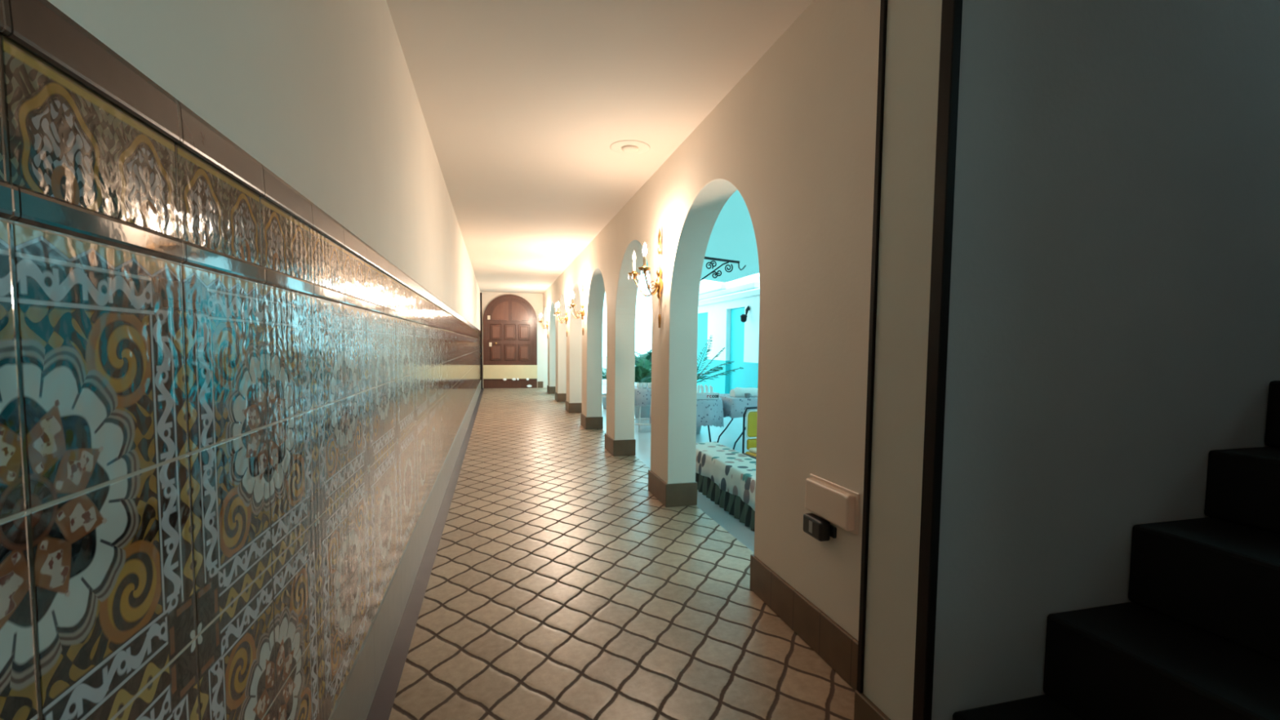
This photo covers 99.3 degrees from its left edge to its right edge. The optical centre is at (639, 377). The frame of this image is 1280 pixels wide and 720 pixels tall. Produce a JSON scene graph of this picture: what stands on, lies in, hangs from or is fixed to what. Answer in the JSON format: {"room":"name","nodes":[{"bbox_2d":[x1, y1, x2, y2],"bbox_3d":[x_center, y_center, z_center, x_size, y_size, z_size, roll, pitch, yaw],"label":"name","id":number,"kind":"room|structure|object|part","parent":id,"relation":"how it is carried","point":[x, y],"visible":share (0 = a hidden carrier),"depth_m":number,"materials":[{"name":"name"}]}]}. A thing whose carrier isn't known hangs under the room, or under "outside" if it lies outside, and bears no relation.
{"room":"hallway","nodes":[
{"label":"hallway","id":0,"kind":"room"},
{"bbox_2d":[47,0,480,330],"bbox_3d":[-2.301,-0.514,6.681,0.150,2.771,18.530,0,4,-15],"label":"wall","id":1,"kind":"structure","parent":0,"point":[322,94],"depth_m":1.46,"materials":[{"name":"beige paint"}]},
{"bbox_2d":[0,34,480,719],"bbox_3d":[-2.194,-0.051,6.568,0.013,1.312,18.200,0,4,-15],"label":"tile wainscot","id":2,"kind":"object","parent":1,"relation":"attached to","point":[215,486],"depth_m":0.80,"materials":[{"name":"tile"}]},
{"bbox_2d":[0,0,480,333],"bbox_3d":[-2.179,-0.737,6.528,0.010,0.065,18.200,0,4,-15],"label":"trim","id":3,"kind":"structure","parent":1,"relation":"attached to","point":[38,27],"depth_m":0.73,"materials":[{"name":"brown wood"}]},
{"bbox_2d":[0,179,480,339],"bbox_3d":[-2.182,-0.550,6.540,0.008,0.035,18.200,0,4,-15],"label":"trim","id":4,"kind":"structure","parent":1,"relation":"attached to","point":[18,203],"depth_m":0.71,"materials":[{"name":"black tile"}]},
{"bbox_2d":[328,381,480,719],"bbox_3d":[-2.194,0.739,6.618,0.008,0.273,18.200,0,4,-15],"label":"baseboard","id":5,"kind":"structure","parent":1,"relation":"attached to","point":[354,701],"depth_m":2.32,"materials":[{"name":"stone"}]},
{"bbox_2d":[366,388,484,719],"bbox_3d":[-2.201,0.866,6.795,0.082,0.003,18.530,0,4,-15],"label":"trim","id":6,"kind":"structure","parent":1,"relation":"attached to","point":[383,701],"depth_m":2.63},
{"bbox_2d":[480,292,482,389],"bbox_3d":[-4.485,-1.040,15.382,0.045,2.721,0.100,0,4,-15],"label":"trim","id":7,"kind":"structure","parent":1,"relation":"attached to","point":[481,314],"depth_m":15.34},
{"bbox_2d":[481,292,542,388],"bbox_3d":[-3.705,-1.094,15.977,2.156,2.771,0.200,0,4,-15],"label":"wall","id":8,"kind":"structure","parent":0,"point":[535,300],"depth_m":15.98,"materials":[{"name":"beige paint"}]},
{"bbox_2d":[483,294,537,388],"bbox_3d":[-3.765,-1.058,15.802,1.535,2.720,0.109,0,4,-15],"label":"door","id":9,"kind":"structure","parent":8,"relation":"in","point":[509,321],"depth_m":15.80,"materials":[{"name":"brown wood"}]},
{"bbox_3d":[-4.160,-1.326,15.695,0.330,0.460,0.026,0,4,-15],"label":"panel","id":10,"kind":"part","parent":9,"relation":"part of","materials":[{"name":"brown wood"}]},
{"bbox_3d":[-4.166,-0.737,15.731,0.330,0.480,0.026,0,4,-15],"label":"panel","id":11,"kind":"part","parent":9,"relation":"part of","materials":[{"name":"brown wood"}]},
{"bbox_3d":[-4.040,-1.945,15.685,0.480,0.540,0.031,0,4,-15],"label":"panel","id":12,"kind":"part","parent":9,"relation":"part of","materials":[{"name":"brown wood"}]},
{"bbox_3d":[-3.773,-1.329,15.797,0.330,0.460,0.026,0,4,-15],"label":"panel","id":13,"kind":"part","parent":9,"relation":"part of","materials":[{"name":"brown wood"}]},
{"bbox_3d":[-3.779,-0.740,15.833,0.330,0.480,0.026,0,4,-15],"label":"panel","id":14,"kind":"part","parent":9,"relation":"part of","materials":[{"name":"brown wood"}]},
{"bbox_3d":[-3.774,-0.175,15.858,1.535,0.400,0.044,0,4,-15],"label":"kick panel","id":15,"kind":"part","parent":9,"relation":"part of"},
{"bbox_3d":[-3.479,-1.949,15.832,0.480,0.540,0.031,0,4,-15],"label":"panel","id":16,"kind":"part","parent":9,"relation":"part of","materials":[{"name":"brown wood"}]},
{"bbox_3d":[-3.386,-1.331,15.898,0.330,0.460,0.026,0,4,-15],"label":"panel","id":17,"kind":"part","parent":9,"relation":"part of","materials":[{"name":"brown wood"}]},
{"bbox_3d":[-3.392,-0.742,15.934,0.330,0.480,0.026,0,4,-15],"label":"panel","id":18,"kind":"part","parent":9,"relation":"part of","materials":[{"name":"brown wood"}]},
{"bbox_2d":[537,381,542,387],"bbox_3d":[-2.955,0.196,16.145,0.159,0.189,0.014,0,4,-15],"label":"baseboard","id":19,"kind":"structure","parent":8,"relation":"attached to","point":[540,383],"depth_m":16.14,"materials":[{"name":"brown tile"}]},
{"bbox_2d":[386,0,813,293],"bbox_3d":[-1.315,-1.977,6.899,2.126,0.140,18.830,0,4,-15],"label":"ceiling","id":20,"kind":"structure","parent":0,"point":[523,104],"depth_m":3.21,"materials":[{"name":"paint"}]},
{"bbox_2d":[609,140,649,155],"bbox_3d":[-0.075,-1.709,4.067,0.300,0.027,0.300,0,4,-15],"label":"ceiling plate","id":21,"kind":"object","parent":20,"relation":"attached to","point":[623,147],"visible":1,"depth_m":4.03,"materials":[{"name":"paint"}]},
{"bbox_2d":[602,393,606,408],"bbox_3d":[-0.715,0.551,12.795,0.466,0.330,0.466,0,4,-15],"label":"pot","id":22,"kind":"object","parent":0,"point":[604,395],"depth_m":12.66,"materials":[{"name":"concrete"}]},
{"bbox_2d":[388,387,854,719],"bbox_3d":[-1.369,0.951,7.122,2.156,0.190,18.930,0,4,-15],"label":"floor","id":23,"kind":"structure","parent":0,"point":[560,587],"depth_m":2.72,"materials":[{"name":"tile"}]},
{"bbox_2d":[862,0,942,719],"bbox_3d":[0.760,-0.174,1.568,0.008,2.771,0.252,0,4,-15],"label":"wall pier","id":24,"kind":"object","parent":23,"relation":"on","point":[913,27],"visible":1,"depth_m":1.57,"materials":[{"name":"beige paint"}]},
{"bbox_2d":[856,0,887,693],"bbox_3d":[0.729,-0.276,1.680,0.026,2.582,0.021,0,4,-15],"label":"trim","id":25,"kind":"structure","parent":24,"relation":"attached to","point":[883,7],"depth_m":1.68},
{"bbox_2d":[853,689,890,719],"bbox_3d":[0.736,1.113,1.657,0.022,0.188,0.242,0,4,-15],"label":"baseboard","id":26,"kind":"object","parent":24,"relation":"attached to","point":[864,708],"visible":0.8,"depth_m":1.72,"materials":[{"name":"brown wood"}]},
{"bbox_2d":[952,380,1279,719],"bbox_3d":[2.950,0.067,1.403,3.962,2.350,1.194,0,4,-15],"label":"staircase","id":27,"kind":"structure","parent":23,"relation":"on","point":[1197,637],"depth_m":1.49,"materials":[{"name":"stone"}]},
{"bbox_2d":[602,355,651,384],"bbox_3d":[-1.309,-0.295,20.665,4.846,1.050,0.200,0,4,-15],"label":"wall","id":28,"kind":"structure","parent":0,"point":[604,357],"depth_m":20.55,"materials":[{"name":"white paint"}]},
{"bbox_2d":[602,383,755,552],"bbox_3d":[1.373,0.927,10.467,4.846,0.100,21.400,0,4,-15],"label":"floor","id":29,"kind":"structure","parent":0,"point":[744,534],"depth_m":8.07,"materials":[{"name":"tile"}]},
{"bbox_2d":[602,368,606,408],"bbox_3d":[-0.773,0.208,12.711,0.942,1.023,1.023,3,4,31],"label":"potted palm","id":30,"kind":"object","parent":29,"relation":"on","point":[604,375],"visible":0.2,"depth_m":12.67,"materials":[{"name":"plant"}]},
{"bbox_2d":[634,406,650,431],"bbox_3d":[0.121,0.544,9.648,0.876,0.746,0.876,0,4,-15],"label":"round table","id":31,"kind":"object","parent":29,"relation":"on","point":[639,418],"visible":0.25,"depth_m":9.36,"materials":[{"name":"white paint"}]},
{"bbox_3d":[-0.002,0.574,9.367,0.026,0.717,0.096,2,4,23],"label":"leg","id":32,"kind":"part","parent":31,"relation":"part of","materials":[{"name":"white paint"}]},
{"bbox_2d":[634,385,651,406],"bbox_3d":[0.122,0.310,9.638,0.957,0.290,0.939,0,4,-15],"label":"tablecloth","id":33,"kind":"object","parent":31,"relation":"on","point":[642,396],"visible":0.16,"depth_m":9.19,"materials":[{"name":"fabric"}]},
{"bbox_2d":[636,382,642,388],"bbox_3d":[-0.011,0.132,9.349,0.104,0.090,0.101,0,4,-15],"label":"cup","id":34,"kind":"object","parent":33,"relation":"on","point":[639,385],"visible":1,"depth_m":9.31,"materials":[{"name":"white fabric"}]},
{"bbox_2d":[641,382,647,388],"bbox_3d":[0.076,0.129,9.413,0.104,0.090,0.101,0,4,-15],"label":"cup","id":35,"kind":"object","parent":33,"relation":"on","point":[644,384],"visible":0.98,"depth_m":9.37,"materials":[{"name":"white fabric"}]},
{"bbox_2d":[634,358,651,418],"bbox_3d":[0.103,0.224,10.964,1.119,1.220,1.110,2,4,21],"label":"potted palm","id":36,"kind":"object","parent":29,"relation":"on","point":[642,375],"visible":0.44,"depth_m":10.87,"materials":[{"name":"plant"}]},
{"bbox_2d":[634,404,650,418],"bbox_3d":[0.057,0.665,11.037,0.466,0.330,0.466,0,4,-15],"label":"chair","id":37,"kind":"object","parent":36,"relation":"on","point":[645,410],"depth_m":10.88,"materials":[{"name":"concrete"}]},
{"bbox_2d":[635,349,651,382],"bbox_3d":[0.045,-0.028,13.014,1.349,1.473,1.472,3,4,33],"label":"potted palm","id":38,"kind":"object","parent":29,"relation":"on","point":[647,356],"visible":0.23,"depth_m":13.30,"materials":[{"name":"plant"}]},
{"bbox_2d":[707,425,711,442],"bbox_3d":[0.667,0.657,7.882,0.996,0.746,0.996,0,4,-15],"label":"round table","id":39,"kind":"object","parent":29,"relation":"on","point":[708,429],"visible":0.12,"depth_m":7.74,"materials":[{"name":"white paint"}]},
{"bbox_2d":[648,397,724,427],"bbox_3d":[0.667,0.483,7.877,1.080,0.410,1.060,0,4,-15],"label":"tablecloth","id":40,"kind":"object","parent":39,"relation":"on","point":[708,411],"visible":0.34,"depth_m":7.44,"materials":[{"name":"fabric"}]},
{"bbox_2d":[696,391,719,399],"bbox_3d":[0.863,0.251,7.579,0.470,0.085,0.153,-1,4,-18],"label":"box","id":41,"kind":"object","parent":40,"relation":"on","point":[713,395],"visible":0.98,"depth_m":7.53,"materials":[{"name":"white"}]},
{"bbox_2d":[697,384,700,393],"bbox_3d":[0.814,0.151,7.557,0.049,0.115,0.024,0,4,-15],"label":"napkin","id":42,"kind":"object","parent":41,"relation":"on","point":[698,386],"visible":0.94,"depth_m":7.55,"materials":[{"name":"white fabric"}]},
{"bbox_2d":[700,384,704,392],"bbox_3d":[0.866,0.148,7.571,0.051,0.120,0.024,0,4,-15],"label":"napkin","id":43,"kind":"object","parent":41,"relation":"on","point":[701,385],"visible":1,"depth_m":7.56,"materials":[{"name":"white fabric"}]},
{"bbox_2d":[704,384,708,392],"bbox_3d":[0.931,0.149,7.588,0.051,0.117,0.024,0,4,-15],"label":"napkin","id":44,"kind":"object","parent":41,"relation":"on","point":[705,385],"visible":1,"depth_m":7.58,"materials":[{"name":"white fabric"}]},
{"bbox_2d":[709,385,713,392],"bbox_3d":[0.999,0.156,7.606,0.047,0.104,0.024,0,4,-15],"label":"napkin","id":45,"kind":"object","parent":41,"relation":"on","point":[711,388],"visible":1,"depth_m":7.59,"materials":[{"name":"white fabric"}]},
{"bbox_2d":[706,308,730,393],"bbox_3d":[2.169,-0.637,15.124,0.125,2.470,1.330,0,4,-15],"label":"column","id":46,"kind":"structure","parent":29,"relation":"on","point":[718,321],"depth_m":14.86,"materials":[{"name":"white paint"}]},
{"bbox_2d":[696,336,743,434],"bbox_3d":[1.042,0.111,9.154,1.553,1.684,0.987,0,4,-15],"label":"potted palm","id":47,"kind":"object","parent":29,"relation":"on","point":[698,429],"visible":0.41,"depth_m":9.30,"materials":[{"name":"plant"}]},
{"bbox_2d":[696,426,701,434],"bbox_3d":[0.884,0.776,9.345,0.466,0.330,0.466,0,4,-15],"label":"pot","id":48,"kind":"object","parent":47,"relation":"on","point":[698,429],"depth_m":9.24,"materials":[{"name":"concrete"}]},
{"bbox_2d":[695,472,755,531],"bbox_3d":[0.999,1.012,4.755,0.389,0.420,2.570,0,4,-15],"label":"bench","id":49,"kind":"object","parent":29,"relation":"on","point":[732,504],"visible":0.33,"depth_m":4.87,"materials":[{"name":"green fabric"}]},
{"bbox_2d":[695,441,755,511],"bbox_3d":[1.007,0.904,4.750,0.454,0.231,2.611,0,4,-15],"label":"cloth","id":50,"kind":"object","parent":49,"relation":"on","point":[734,472],"visible":0.44,"depth_m":4.99,"materials":[{"name":"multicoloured fabric"}]},
{"bbox_2d":[716,417,746,449],"bbox_3d":[1.825,0.646,8.237,1.240,0.747,0.720,0,4,-15],"label":"dining table","id":51,"kind":"object","parent":29,"relation":"on","point":[730,422],"visible":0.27,"depth_m":8.38,"materials":[{"name":"black metal"}]},
{"bbox_3d":[1.334,0.646,8.396,0.295,0.720,0.029,0,4,-8],"label":"leg","id":52,"kind":"part","parent":51,"relation":"part of","materials":[{"name":"blue"}]},
{"bbox_2d":[719,393,757,418],"bbox_3d":[1.827,0.417,8.223,1.325,0.301,0.799,0,4,-15],"label":"tablecloth","id":53,"kind":"object","parent":51,"relation":"on","point":[733,406],"visible":0.27,"depth_m":7.75,"materials":[{"name":"fabric"}]},
{"bbox_2d":[729,386,757,396],"bbox_3d":[1.765,0.202,8.100,0.840,0.136,0.222,0,4,-15],"label":"cloth","id":54,"kind":"object","parent":53,"relation":"on","point":[736,392],"visible":0.41,"depth_m":7.96,"materials":[{"name":"white fabric"}]},
{"bbox_2d":[744,393,751,398],"bbox_3d":[1.546,0.253,7.805,0.092,0.065,0.083,2,4,25],"label":"cup","id":55,"kind":"object","parent":53,"relation":"on","point":[747,395],"visible":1,"depth_m":7.78,"materials":[{"name":"grey ceramic"}]},
{"bbox_3d":[1.475,0.680,7.860,0.295,0.720,0.029,-1,4,-21],"label":"leg","id":56,"kind":"part","parent":51,"relation":"part of","materials":[{"name":"blue"}]},
{"bbox_2d":[742,406,757,458],"bbox_3d":[1.346,0.743,5.446,0.482,0.882,0.562,-1,4,-22],"label":"metal chair","id":57,"kind":"object","parent":29,"relation":"on","point":[751,415],"visible":0.38,"depth_m":5.53,"materials":[{"name":"yellow metal"}]},
{"bbox_3d":[1.143,0.983,5.343,0.022,0.412,0.491,-1,4,-22],"label":"leg","id":58,"kind":"part","parent":57,"relation":"part of","materials":[{"name":"blue"}]},
{"bbox_3d":[1.358,0.774,5.415,0.460,0.040,0.430,-1,4,-22],"label":"seat","id":59,"kind":"part","parent":57,"relation":"part of","materials":[{"name":"yellow plastic"}]},
{"bbox_2d":[748,447,756,453],"bbox_3d":[1.357,0.734,5.418,0.420,0.040,0.360,-1,4,-22],"label":"seat cushion","id":60,"kind":"object","parent":57,"relation":"on","point":[752,450],"depth_m":5.45,"materials":[{"name":"beige fabric"}]},
{"bbox_3d":[1.280,0.472,5.602,0.420,0.260,0.030,-1,4,-22],"label":"backrest","id":61,"kind":"part","parent":57,"relation":"part of","materials":[{"name":"yellow fabric"}]},
{"bbox_2d":[742,303,759,388],"bbox_3d":[2.714,-0.505,13.049,0.125,2.470,0.790,0,4,-15],"label":"column","id":62,"kind":"structure","parent":29,"relation":"on","point":[750,371],"depth_m":13.00,"materials":[{"name":"white paint"}]},
{"bbox_2d":[740,305,750,322],"bbox_3d":[2.521,-1.536,13.020,0.172,0.407,0.330,3,4,39],"label":"wall lantern","id":63,"kind":"object","parent":62,"relation":"attached to","point":[744,317],"visible":1,"depth_m":12.93,"materials":[{"name":"black metal"}]},
{"bbox_2d":[542,0,880,640],"bbox_3d":[-0.866,-0.639,8.941,0.240,2.771,14.880,0,4,-15],"label":"wall","id":64,"kind":"structure","parent":0,"point":[795,135],"depth_m":2.59,"materials":[{"name":"beige paint"}]},
{"bbox_2d":[537,307,548,337],"bbox_3d":[-2.527,-1.440,14.286,0.264,0.810,0.442,0,4,-15],"label":"wall sconce","id":65,"kind":"object","parent":64,"relation":"attached to","point":[540,315],"visible":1,"depth_m":14.31,"materials":[{"name":"gold metal"}]},
{"bbox_2d":[546,385,555,393],"bbox_3d":[-2.317,0.302,14.490,0.268,0.188,0.533,0,4,-15],"label":"baseboard","id":66,"kind":"structure","parent":64,"relation":"attached to","point":[549,389],"depth_m":14.23,"materials":[{"name":"brown wood"}]},
{"bbox_2d":[553,295,568,337],"bbox_3d":[-1.493,-1.191,10.347,0.264,0.810,0.442,0,4,-15],"label":"wall sconce","id":67,"kind":"object","parent":64,"relation":"attached to","point":[557,313],"visible":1,"depth_m":10.37,"materials":[{"name":"gold metal"}]},
{"bbox_2d":[555,391,566,401],"bbox_3d":[-1.800,0.427,12.521,0.268,0.188,0.533,0,4,-15],"label":"baseboard","id":68,"kind":"structure","parent":64,"relation":"attached to","point":[558,397],"depth_m":12.26,"materials":[{"name":"brown tile"}]},
{"bbox_2d":[565,400,582,413],"bbox_3d":[-1.282,0.552,10.551,0.268,0.188,0.533,0,4,-15],"label":"baseboard","id":69,"kind":"structure","parent":64,"relation":"attached to","point":[570,407],"depth_m":10.30,"materials":[{"name":"brown wood"}]},
{"bbox_2d":[566,284,584,335],"bbox_3d":[-0.976,-1.066,8.377,0.264,0.810,0.442,0,4,-15],"label":"wall sconce","id":70,"kind":"object","parent":64,"relation":"attached to","point":[572,305],"visible":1,"depth_m":8.40,"materials":[{"name":"gold metal"}]},
{"bbox_3d":[-0.935,-0.996,8.301,0.083,0.166,0.267,3,4,35],"label":"arm","id":71,"kind":"part","parent":70,"relation":"part of","materials":[{"name":"gold metal"}]},
{"bbox_2d":[580,413,603,429],"bbox_3d":[-0.765,0.677,8.582,0.268,0.188,0.533,0,4,-15],"label":"baseboard","id":72,"kind":"structure","parent":64,"relation":"attached to","point":[588,423],"depth_m":8.33,"materials":[{"name":"brown wood"}]},
{"bbox_2d":[604,433,635,456],"bbox_3d":[-0.248,0.802,6.612,0.268,0.188,0.533,0,4,-15],"label":"baseboard","id":73,"kind":"structure","parent":64,"relation":"attached to","point":[615,447],"depth_m":6.37,"materials":[{"name":"brown tile"}]},
{"bbox_2d":[627,228,663,328],"bbox_3d":[0.069,-0.814,4.400,0.264,0.810,0.442,0,4,-15],"label":"wall sconce","id":74,"kind":"object","parent":64,"relation":"attached to","point":[659,283],"visible":1,"depth_m":4.42,"materials":[{"name":"gold metal"}]},
{"bbox_3d":[-0.049,-1.017,4.532,0.035,0.093,0.034,0,4,-15],"label":"bulb","id":75,"kind":"part","parent":74,"relation":"part of","materials":[{"name":"white glass"}]},
{"bbox_2d":[632,261,635,271],"bbox_3d":[-0.050,-0.929,4.538,0.026,0.082,0.025,0,4,-15],"label":"candle","id":76,"kind":"object","parent":74,"relation":"on","point":[633,262],"depth_m":4.53,"materials":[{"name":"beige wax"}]},
{"bbox_3d":[0.057,-0.756,4.513,0.239,0.166,0.080,2,4,17],"label":"arm","id":77,"kind":"part","parent":74,"relation":"part of","materials":[{"name":"gold metal"}]},
{"bbox_2d":[643,254,646,265],"bbox_3d":[0.036,-0.909,4.209,0.026,0.082,0.025,0,4,-15],"label":"candle","id":78,"kind":"object","parent":74,"relation":"on","point":[644,255],"depth_m":4.20,"materials":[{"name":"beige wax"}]},
{"bbox_3d":[0.037,-0.996,4.204,0.035,0.093,0.034,0,4,-15],"label":"bulb","id":79,"kind":"part","parent":74,"relation":"part of","materials":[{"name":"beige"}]},
{"bbox_3d":[0.110,-0.744,4.323,0.083,0.166,0.267,3,4,35],"label":"arm","id":80,"kind":"part","parent":74,"relation":"part of","materials":[{"name":"gold metal"}]},
{"bbox_2d":[648,469,697,507],"bbox_3d":[0.269,0.927,4.643,0.268,0.188,0.533,0,4,-15],"label":"baseboard","id":81,"kind":"structure","parent":64,"relation":"attached to","point":[672,495],"depth_m":4.40,"materials":[{"name":"brown tile"}]},
{"bbox_2d":[700,256,746,280],"bbox_3d":[0.657,-0.887,4.622,0.527,0.330,0.024,0,4,-15],"label":"iron bracket","id":82,"kind":"object","parent":64,"relation":"attached to","point":[712,259],"visible":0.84,"depth_m":4.62,"materials":[{"name":"black metal"}]},
{"bbox_2d":[749,554,857,690],"bbox_3d":[0.749,1.070,2.363,0.034,0.188,1.142,0,4,-15],"label":"baseboard","id":83,"kind":"structure","parent":64,"relation":"attached to","point":[833,643],"depth_m":2.36,"materials":[{"name":"brown wood"}]},
{"bbox_2d":[803,512,836,541],"bbox_3d":[0.741,0.619,2.251,0.066,0.080,0.155,0,4,-15],"label":"plug adapter","id":84,"kind":"object","parent":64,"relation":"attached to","point":[817,527],"visible":1,"depth_m":2.21,"materials":[{"name":"black plastic"}]},
{"bbox_2d":[804,473,859,535],"bbox_3d":[0.764,0.504,2.201,0.040,0.160,0.330,0,4,-15],"label":"box","id":85,"kind":"object","parent":64,"relation":"attached to","point":[837,504],"visible":1,"depth_m":2.15,"materials":[{"name":"beige plastic"}]},
{"bbox_2d":[697,306,744,393],"bbox_3d":[3.201,-0.439,12.031,0.300,2.470,18.740,0,4,-15],"label":"wall","id":86,"kind":"structure","parent":0,"point":[736,340],"depth_m":14.29,"materials":[{"name":"teal paint"}]},
{"bbox_2d":[697,276,759,313],"bbox_3d":[3.186,-1.996,11.928,0.360,0.650,18.740,0,4,-15],"label":"trim","id":87,"kind":"structure","parent":86,"relation":"on","point":[740,303],"depth_m":14.02,"materials":[{"name":"white paint"}]},
{"bbox_3d":[1.140,-2.452,18.043,0.590,0.480,0.160,0,4,-15],"label":"gallery","id":88,"kind":"object","parent":86,"relation":"attached to","visible":0},
{"bbox_2d":[698,283,726,295],"bbox_3d":[1.536,-2.435,15.766,0.140,0.130,4.460,0,4,-15],"label":"rafter","id":89,"kind":"object","parent":88,"relation":"attached to","point":[722,286],"visible":0.42,"depth_m":14.17,"materials":[{"name":"white paint"}]},
{"bbox_2d":[698,281,759,300],"bbox_3d":[1.919,-2.295,15.176,0.140,0.130,5.810,0,4,-15],"label":"rafter","id":90,"kind":"object","parent":88,"relation":"attached to","point":[754,285],"visible":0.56,"depth_m":13.57,"materials":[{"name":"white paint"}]},
{"bbox_2d":[697,288,759,306],"bbox_3d":[2.396,-2.083,14.072,0.140,0.130,8.210,0,4,-15],"label":"rafter","id":91,"kind":"object","parent":88,"relation":"attached to","point":[754,292],"visible":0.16,"depth_m":14.00,"materials":[{"name":"white paint"}]},
{"bbox_2d":[931,0,1279,719],"bbox_3d":[2.737,-1.100,2.024,4.064,4.600,0.256,0,4,-15],"label":"wall","id":92,"kind":"structure","parent":0,"point":[1114,317],"depth_m":1.58,"materials":[{"name":"grey paint"}]},
{"bbox_2d":[912,0,962,719],"bbox_3d":[0.793,-0.167,1.443,0.028,2.770,0.044,0,4,-15],"label":"trim","id":93,"kind":"structure","parent":92,"relation":"attached to","point":[952,10],"depth_m":1.44,"materials":[{"name":"black wood"}]},
{"bbox_3d":[-1.323,-2.447,10.716,0.200,0.334,18.740,0,4,-15],"label":"wall","id":94,"kind":"structure","parent":0,"visible":0},
{"bbox_2d":[642,189,759,282],"bbox_3d":[1.418,-2.230,8.026,4.056,0.402,10.150,0,4,-15],"label":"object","id":95,"kind":"structure","parent":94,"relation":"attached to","point":[732,237],"depth_m":9.22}
]}

